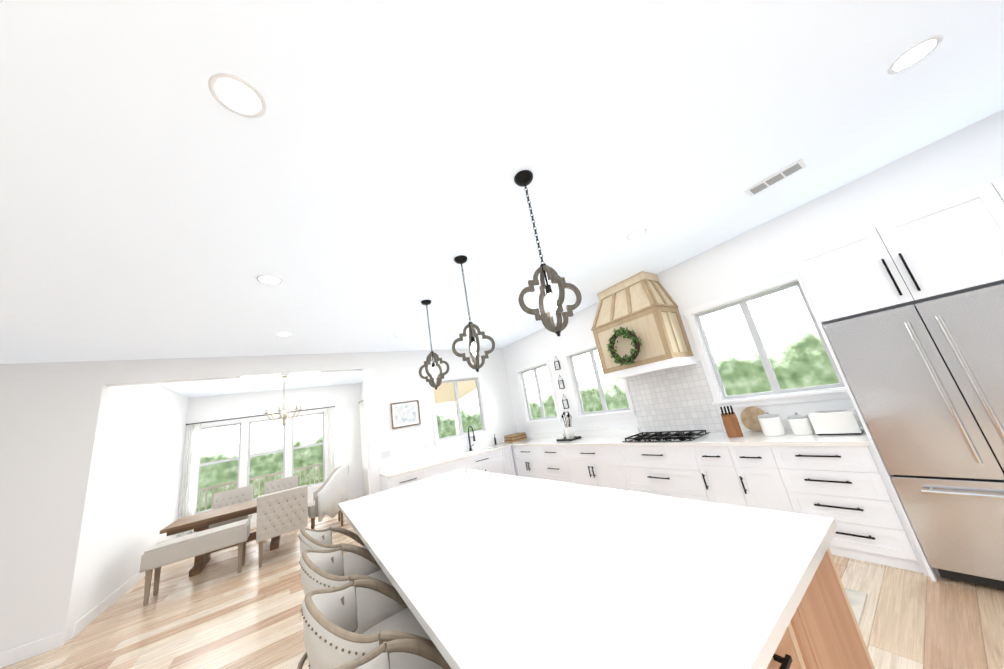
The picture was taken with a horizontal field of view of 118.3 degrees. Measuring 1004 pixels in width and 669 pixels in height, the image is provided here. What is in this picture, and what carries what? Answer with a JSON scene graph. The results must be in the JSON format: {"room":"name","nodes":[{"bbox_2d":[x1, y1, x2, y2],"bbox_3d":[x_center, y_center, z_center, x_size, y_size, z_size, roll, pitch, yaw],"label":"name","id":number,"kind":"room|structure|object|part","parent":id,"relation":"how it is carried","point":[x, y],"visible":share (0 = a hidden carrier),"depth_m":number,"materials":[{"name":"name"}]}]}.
{"room":"kitchen","nodes":[
{"label":"kitchen","id":0,"kind":"room"},
{"bbox_2d":[0,361,107,652],"bbox_3d":[-6.706,1.861,2.464,4.150,3.120,0.150,0,-17,-35],"label":"wall","id":1,"kind":"structure","parent":0,"point":[51,418],"depth_m":3.43,"materials":[{"name":"white paint"}]},
{"bbox_2d":[0,631,64,667],"bbox_3d":[-6.410,3.266,2.039,4.150,0.130,0.016,0,-17,-35],"label":"baseboard","id":2,"kind":"structure","parent":1,"relation":"attached to","point":[26,651],"depth_m":3.10,"materials":[{"name":"white"}]},
{"bbox_2d":[71,383,187,637],"bbox_3d":[-6.101,2.420,5.111,0.150,3.120,3.690,0,-17,-35],"label":"wall","id":3,"kind":"structure","parent":0,"point":[134,508],"depth_m":4.53,"materials":[{"name":"white paint"}]},
{"bbox_2d":[72,572,144,637],"bbox_3d":[-5.782,3.849,4.799,0.016,0.130,3.690,0,-17,-35],"label":"baseboard","id":4,"kind":"structure","parent":3,"relation":"attached to","point":[100,608],"depth_m":3.87,"materials":[{"name":"white"}]},
{"bbox_2d":[103,352,372,386],"bbox_3d":[-3.883,0.515,4.909,3.280,0.320,0.150,0,-17,-35],"label":"header beam","id":5,"kind":"structure","parent":0,"point":[134,372],"depth_m":4.58,"materials":[{"name":"white paint"}]},
{"bbox_2d":[241,374,280,377],"bbox_3d":[-3.889,0.669,4.848,0.500,0.002,0.090,0,-17,-35],"label":"header strip","id":6,"kind":"object","parent":5,"relation":"attached to","point":[278,374],"depth_m":4.84,"materials":[{"name":"white paint"}]},
{"bbox_2d":[289,372,318,374],"bbox_3d":[-3.408,0.668,5.180,0.430,0.002,0.090,0,-17,-35],"label":"header strip","id":7,"kind":"object","parent":5,"relation":"attached to","point":[307,372],"depth_m":5.18,"materials":[{"name":"white paint"}]},
{"bbox_2d":[177,383,362,536],"bbox_3d":[-5.628,2.978,7.668,3.830,3.120,0.150,0,-17,-35],"label":"wall","id":8,"kind":"structure","parent":0,"point":[344,399],"depth_m":8.15,"materials":[{"name":"white paint"}]},
{"bbox_2d":[195,420,244,513],"bbox_3d":[-6.570,3.052,6.965,0.872,1.958,0.152,0,-17,-35],"label":"dining room window","id":9,"kind":"structure","parent":8,"relation":"in","point":[239,458],"depth_m":7.07,"materials":[{"name":"white"}]},
{"bbox_2d":[179,406,334,536],"bbox_3d":[-5.735,3.218,7.340,2.958,2.500,0.105,0,-17,-35],"label":"curtain","id":10,"kind":"object","parent":8,"relation":"hanging from","point":[188,506],"visible":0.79,"depth_m":6.71,"materials":[{"name":"white fabric"}]},
{"bbox_2d":[198,415,323,511],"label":"dining room window","id":11,"kind":"structure","parent":8,"relation":"in","point":[247,455],"depth_m":7.61,"materials":[{"name":"white"}]},
{"bbox_3d":[-7.165,4.510,7.798,6.440,1.070,2.600,0,-17,-35],"label":"deck rail","id":12,"kind":"part","parent":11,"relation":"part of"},
{"bbox_2d":[250,491,363,527],"bbox_3d":[-5.273,4.383,7.282,3.630,0.130,0.019,0,-17,-35],"label":"baseboard","id":13,"kind":"structure","parent":8,"relation":"attached to","point":[358,494],"depth_m":8.11,"materials":[{"name":"white"}]},
{"bbox_2d":[289,409,326,489],"bbox_3d":[-5.134,3.048,7.955,0.862,1.958,0.152,0,-17,-35],"label":"dining room window","id":14,"kind":"structure","parent":8,"relation":"in","point":[324,445],"depth_m":7.97,"materials":[{"name":"white"}]},
{"bbox_2d":[361,381,363,399],"bbox_3d":[-2.989,2.434,7.345,0.150,3.120,3.840,0,-17,-35],"label":"wall","id":15,"kind":"structure","parent":0,"point":[362,396],"depth_m":8.84,"materials":[{"name":"white paint"}]},
{"bbox_2d":[359,400,368,495],"bbox_3d":[-3.688,3.047,8.134,0.103,2.520,1.098,0,-17,-35],"label":"curtain","id":16,"kind":"object","parent":15,"relation":"hanging from","point":[364,453],"visible":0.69,"depth_m":8.18,"materials":[{"name":"white fabric"}]},
{"bbox_2d":[372,348,517,466],"bbox_3d":[-1.034,1.847,6.375,3.070,3.120,0.150,0,-17,-35],"label":"wall","id":17,"kind":"structure","parent":0,"point":[397,378],"depth_m":6.07,"materials":[{"name":"white paint"}]},
{"bbox_2d":[362,368,381,494],"bbox_3d":[-2.343,2.003,5.416,0.195,2.800,0.210,0,-17,-35],"label":"trim","id":18,"kind":"structure","parent":17,"relation":"attached to","point":[373,463],"depth_m":5.41,"materials":[{"name":"white"}]},
{"bbox_2d":[382,451,390,458],"bbox_3d":[-2.094,2.170,5.420,0.150,0.110,0.011,0,-17,-35],"label":"electrical outlet plate","id":19,"kind":"object","parent":17,"relation":"attached to","point":[386,454],"depth_m":5.42,"materials":[{"name":"white plastic"}]},
{"bbox_2d":[390,400,420,428],"bbox_3d":[-1.862,1.540,5.804,0.540,0.470,0.024,0,-17,-35],"label":"picture frame","id":20,"kind":"object","parent":17,"relation":"attached to","point":[405,414],"visible":1,"depth_m":5.80,"materials":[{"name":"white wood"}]},
{"bbox_2d":[428,373,490,446],"bbox_3d":[-0.930,1.580,6.505,1.310,1.378,0.175,0,-17,-35],"label":"window","id":21,"kind":"structure","parent":17,"relation":"in","point":[461,436],"depth_m":6.53,"materials":[{"name":"white"}]},
{"bbox_2d":[0,496,1003,668],"bbox_3d":[-1.687,2.253,0.911,10.650,0.060,15.490,0,-17,-35],"label":"floor","id":22,"kind":"structure","parent":0,"point":[219,611],"depth_m":2.79,"materials":[{"name":"brown wood"}]},
{"bbox_2d":[139,518,250,605],"bbox_3d":[-4.329,3.205,4.301,1.055,0.635,0.467,0,-17,-35],"label":"bench","id":23,"kind":"object","parent":22,"relation":"on","point":[156,556],"visible":1,"depth_m":4.17,"materials":[{"name":"fabric"}]},
{"bbox_2d":[160,499,279,576],"bbox_3d":[-4.543,3.404,5.215,1.730,0.765,1.000,0,-17,-35],"label":"dining table","id":24,"kind":"object","parent":22,"relation":"on","point":[199,522],"visible":0.56,"depth_m":4.88,"materials":[{"name":"brown wood"}]},
{"bbox_2d":[209,485,252,528],"bbox_3d":[-5.347,3.607,5.915,0.616,0.981,0.667,0,-17,-35],"label":"dining chair","id":25,"kind":"object","parent":22,"relation":"on","point":[232,497],"visible":0.52,"depth_m":6.12,"materials":[{"name":"fabric"}]},
{"bbox_2d":[264,475,298,494],"bbox_3d":[-4.688,3.606,6.369,0.616,0.981,0.667,0,-17,-35],"label":"dining chair","id":26,"kind":"object","parent":22,"relation":"on","point":[273,486],"visible":0.21,"depth_m":6.62,"materials":[{"name":"fabric"}]},
{"bbox_2d":[256,485,307,567],"bbox_3d":[-3.540,3.022,4.846,0.650,0.981,0.667,1,-17,-37],"label":"dining chair","id":27,"kind":"object","parent":22,"relation":"on","point":[282,512],"visible":1,"depth_m":4.65,"materials":[{"name":"fabric"}]},
{"bbox_2d":[308,465,348,528],"bbox_3d":[-3.437,3.239,5.978,0.742,1.074,0.865,0,-17,-35],"label":"chair","id":28,"kind":"object","parent":22,"relation":"on","point":[330,493],"visible":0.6,"depth_m":5.71,"materials":[{"name":"beige fabric"}]},
{"bbox_2d":[297,527,381,668],"bbox_3d":[-1.188,1.957,2.322,0.674,1.016,0.659,0,-17,-36],"label":"stool","id":29,"kind":"object","parent":22,"relation":"on","point":[321,539],"visible":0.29,"depth_m":2.25,"materials":[{"name":"fabric"}]},
{"bbox_2d":[299,546,404,633],"bbox_3d":[-0.837,1.767,1.812,0.674,1.016,0.659,-1,-17,-33],"label":"stool","id":30,"kind":"object","parent":22,"relation":"on","point":[322,569],"visible":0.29,"depth_m":1.70,"materials":[{"name":"fabric"}]},
{"bbox_2d":[301,579,443,668],"bbox_3d":[-0.483,1.576,1.299,0.674,1.016,0.659,0,-17,-36],"label":"stool","id":31,"kind":"object","parent":22,"relation":"on","point":[332,640],"visible":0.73,"depth_m":1.23,"materials":[{"name":"fabric"}]},
{"bbox_2d":[335,638,450,668],"bbox_3d":[-0.132,1.386,0.788,0.674,1.016,0.659,-1,-17,-33],"label":"stool","id":32,"kind":"object","parent":22,"relation":"on","point":[377,657],"visible":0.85,"depth_m":1.07,"materials":[{"name":"fabric"}]},
{"bbox_2d":[373,552,874,668],"bbox_3d":[0.008,1.821,2.324,1.276,0.876,3.707,0,-17,-35],"label":"kitchen island","id":33,"kind":"object","parent":22,"relation":"on","point":[825,633],"depth_m":1.09,"materials":[{"name":"brown wood"}]},
{"bbox_2d":[338,468,837,668],"bbox_3d":[-0.188,1.412,2.358,1.565,0.091,3.770,0,-17,-35],"label":"island countertop","id":34,"kind":"structure","parent":33,"relation":"on","point":[499,571],"depth_m":1.24,"materials":[{"name":"white stone"}]},
{"bbox_2d":[379,420,928,575],"bbox_3d":[0.639,1.830,3.931,3.079,1.417,5.525,0,-17,-35],"label":"base cabinet","id":35,"kind":"object","parent":22,"relation":"on","point":[841,480],"depth_m":3.09,"materials":[{"name":"white wood"}]},
{"bbox_2d":[504,432,526,442],"bbox_3d":[0.292,2.265,6.594,0.400,0.146,0.340,0,-17,-35],"label":"basket","id":36,"kind":"object","parent":35,"relation":"on","point":[510,438],"visible":1,"depth_m":6.48,"materials":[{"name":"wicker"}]},
{"bbox_2d":[556,412,580,440],"bbox_3d":[1.147,1.633,5.386,0.260,0.489,0.360,0,-17,-35],"label":"utensil crock","id":37,"kind":"object","parent":35,"relation":"on","point":[568,433],"visible":1,"depth_m":5.29,"materials":[{"name":"white ceramic"}]},
{"bbox_2d":[621,429,709,442],"bbox_3d":[2.105,1.334,3.935,0.530,0.045,0.920,0,-17,-35],"label":"cooktop","id":38,"kind":"object","parent":35,"relation":"in","point":[663,436],"depth_m":3.81,"materials":[{"name":"black metal"}]},
{"bbox_2d":[757,412,785,435],"bbox_3d":[2.748,0.905,3.064,0.180,0.229,0.180,0,-17,-35],"label":"canister","id":39,"kind":"object","parent":35,"relation":"on","point":[771,425],"visible":1,"depth_m":3.00,"materials":[{"name":"white ceramic"}]},
{"bbox_2d":[787,412,814,434],"bbox_3d":[2.869,0.852,2.888,0.156,0.204,0.156,0,-17,-35],"label":"canister","id":40,"kind":"object","parent":35,"relation":"on","point":[800,424],"visible":1,"depth_m":2.83,"materials":[{"name":"white ceramic"}]},
{"bbox_2d":[808,409,863,434],"bbox_3d":[3.004,0.786,2.691,0.180,0.192,0.295,0,-17,-35],"label":"bread box","id":41,"kind":"object","parent":35,"relation":"on","point":[839,422],"visible":0.94,"depth_m":2.64,"materials":[{"name":"white ceramic"}]},
{"bbox_2d":[845,588,866,624],"bbox_3d":[1.490,2.123,2.760,0.820,0.009,2.420,0,-17,-35],"label":"rug","id":42,"kind":"object","parent":22,"relation":"on","point":[857,600],"visible":0.08,"depth_m":1.99,"materials":[{"name":"beige fabric"}]},
{"bbox_2d":[823,284,1003,589],"bbox_3d":[3.315,0.669,2.069,0.771,1.845,0.930,0,-17,-35],"label":"refrigerator","id":43,"kind":"object","parent":22,"relation":"on","point":[925,380],"visible":1,"depth_m":2.01,"materials":[{"name":"silver metal"}]},
{"bbox_2d":[0,0,1003,397],"bbox_3d":[-2.221,-0.788,1.675,10.650,0.060,15.490,0,-17,-35],"label":"ceiling","id":44,"kind":"structure","parent":0,"point":[356,188],"depth_m":1.78,"materials":[{"name":"white paint"}]},
{"bbox_2d":[208,73,265,117],"bbox_3d":[-1.147,-1.034,1.306,0.190,0.006,0.190,0,-17,-35],"label":"recessed light","id":45,"kind":"object","parent":44,"relation":"in","point":[235,94],"visible":1,"depth_m":1.30,"materials":[{"name":"white"}]},
{"bbox_2d":[256,275,282,283],"bbox_3d":[-2.126,-0.501,2.745,0.190,0.006,0.190,0,-17,-35],"label":"recessed light","id":46,"kind":"object","parent":44,"relation":"in","point":[268,279],"visible":1,"depth_m":2.74,"materials":[{"name":"white"}]},
{"bbox_2d":[264,376,301,425],"bbox_3d":[-4.665,1.418,6.416,0.653,1.059,0.661,0,-17,-35],"label":"chandelier","id":47,"kind":"object","parent":44,"relation":"hanging from","point":[284,416],"visible":1,"depth_m":6.33,"materials":[{"name":"beige"}]},
{"bbox_2d":[276,332,292,335],"bbox_3d":[-2.985,-0.006,4.115,0.190,0.006,0.190,0,-17,-35],"label":"recessed light","id":48,"kind":"object","parent":44,"relation":"in","point":[284,333],"visible":1,"depth_m":4.12,"materials":[{"name":"white"}]},
{"bbox_2d":[419,300,449,389],"bbox_3d":[-0.882,0.120,3.726,0.298,1.138,0.298,-1,-16,-32],"label":"pendant light","id":49,"kind":"object","parent":44,"relation":"hanging from","point":[440,376],"visible":1,"depth_m":3.64,"materials":[{"name":"grey wood"}]},
{"bbox_2d":[452,255,494,371],"bbox_3d":[-0.313,-0.205,2.829,0.298,1.138,0.298,-17,-16,26],"label":"pendant light","id":50,"kind":"object","parent":44,"relation":"hanging from","point":[474,349],"visible":1,"depth_m":2.75,"materials":[{"name":"grey wood"}]},
{"bbox_2d":[514,170,581,336],"bbox_3d":[0.243,-0.532,1.917,0.298,1.138,0.298,-19,-16,32],"label":"pendant light","id":51,"kind":"object","parent":44,"relation":"hanging from","point":[523,178],"visible":1,"depth_m":1.83,"materials":[{"name":"grey wood"}]},
{"bbox_2d":[627,229,646,239],"bbox_3d":[1.389,-1.032,3.090,0.190,0.006,0.190,0,-17,-35],"label":"recessed light","id":52,"kind":"object","parent":44,"relation":"in","point":[638,233],"visible":1,"depth_m":3.09,"materials":[{"name":"white"}]},
{"bbox_2d":[744,159,806,196],"bbox_3d":[2.324,-1.325,2.560,0.180,0.014,0.380,0,-17,-35],"label":"ceiling vent","id":53,"kind":"object","parent":44,"relation":"in","point":[779,176],"visible":1,"depth_m":2.54,"materials":[{"name":"white metal"}]},
{"bbox_2d":[887,35,942,74],"bbox_3d":[2.286,-1.547,1.664,0.190,0.006,0.190,0,-17,-35],"label":"recessed light","id":54,"kind":"object","parent":44,"relation":"in","point":[915,54],"visible":1,"depth_m":1.66,"materials":[{"name":"white"}]},
{"bbox_2d":[502,109,1003,437],"bbox_3d":[2.331,0.741,4.324,0.154,3.120,7.680,0,-17,-35],"label":"wall","id":55,"kind":"structure","parent":0,"point":[964,160],"depth_m":3.38,"materials":[{"name":"white paint"}]},
{"bbox_2d":[515,358,561,425],"bbox_3d":[0.786,1.280,6.513,0.175,1.298,1.180,0,-17,-35],"label":"window","id":56,"kind":"structure","parent":55,"relation":"in","point":[529,419],"depth_m":6.56,"materials":[{"name":"white"}]},
{"bbox_2d":[554,356,568,408],"bbox_3d":[1.153,0.927,5.881,0.018,1.037,0.130,0,-17,-35],"label":"wall art","id":57,"kind":"object","parent":55,"relation":"attached to","point":[561,386],"visible":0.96,"depth_m":5.87,"materials":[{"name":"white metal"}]},
{"bbox_2d":[562,342,635,420],"bbox_3d":[1.662,0.807,5.241,0.175,1.298,1.230,0,-17,-35],"label":"window","id":58,"kind":"structure","parent":55,"relation":"in","point":[583,415],"depth_m":5.33,"materials":[{"name":"white"}]},
{"bbox_2d":[591,271,696,380],"bbox_3d":[1.849,-0.112,4.271,0.693,1.347,1.070,0,-17,-35],"label":"range hood","id":59,"kind":"object","parent":55,"relation":"attached to","point":[638,329],"visible":1,"depth_m":4.03,"materials":[{"name":"brown wood"}]},
{"bbox_2d":[683,272,849,408],"bbox_3d":[2.920,0.128,3.414,0.175,1.298,1.250,0,-17,-35],"label":"window","id":60,"kind":"structure","parent":55,"relation":"in","point":[775,395],"depth_m":3.41,"materials":[{"name":"white"}]},
{"bbox_2d":[789,184,1003,325],"bbox_3d":[3.163,-0.535,2.363,0.694,0.600,1.019,0,-17,-35],"label":"upper cabinet","id":61,"kind":"object","parent":55,"relation":"attached to","point":[950,247],"depth_m":2.13,"materials":[{"name":"white wood"}]},
{"bbox_2d":[989,178,1003,205],"bbox_3d":[3.647,-0.754,1.656,0.699,0.685,0.865,0,-17,-35],"label":"upper cabinet","id":62,"kind":"object","parent":55,"relation":"attached to","point":[997,186],"depth_m":1.86,"materials":[{"name":"white wood"}]},
{"label":"outside","id":63,"kind":"structure","parent":0,"visible":0},
{"bbox_2d":[197,479,322,511],"bbox_3d":[-2.851,3.463,3.793,23.000,0.200,27.000,0,-17,-35],"label":"ground","id":64,"kind":"structure","parent":63,"point":[256,496],"depth_m":13.59,"materials":[{"name":"green plant"}]},
{"bbox_2d":[434,380,475,434],"bbox_3d":[-1.525,2.578,7.486,2.380,2.720,2.540,0,-17,-35],"label":"porch","id":65,"kind":"object","parent":64,"relation":"on","point":[441,395],"depth_m":8.11,"materials":[{"name":"beige"}]},
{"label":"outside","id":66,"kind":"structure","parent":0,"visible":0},
{"bbox_2d":[197,390,481,507],"bbox_3d":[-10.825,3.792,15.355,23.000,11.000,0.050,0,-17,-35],"label":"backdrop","id":67,"kind":"structure","parent":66,"point":[217,442],"depth_m":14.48,"materials":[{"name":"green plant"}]},
{"bbox_2d":[524,286,839,418],"bbox_3d":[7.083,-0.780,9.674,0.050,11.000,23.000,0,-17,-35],"label":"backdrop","id":68,"kind":"structure","parent":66,"point":[741,344],"depth_m":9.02,"materials":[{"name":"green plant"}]}
]}

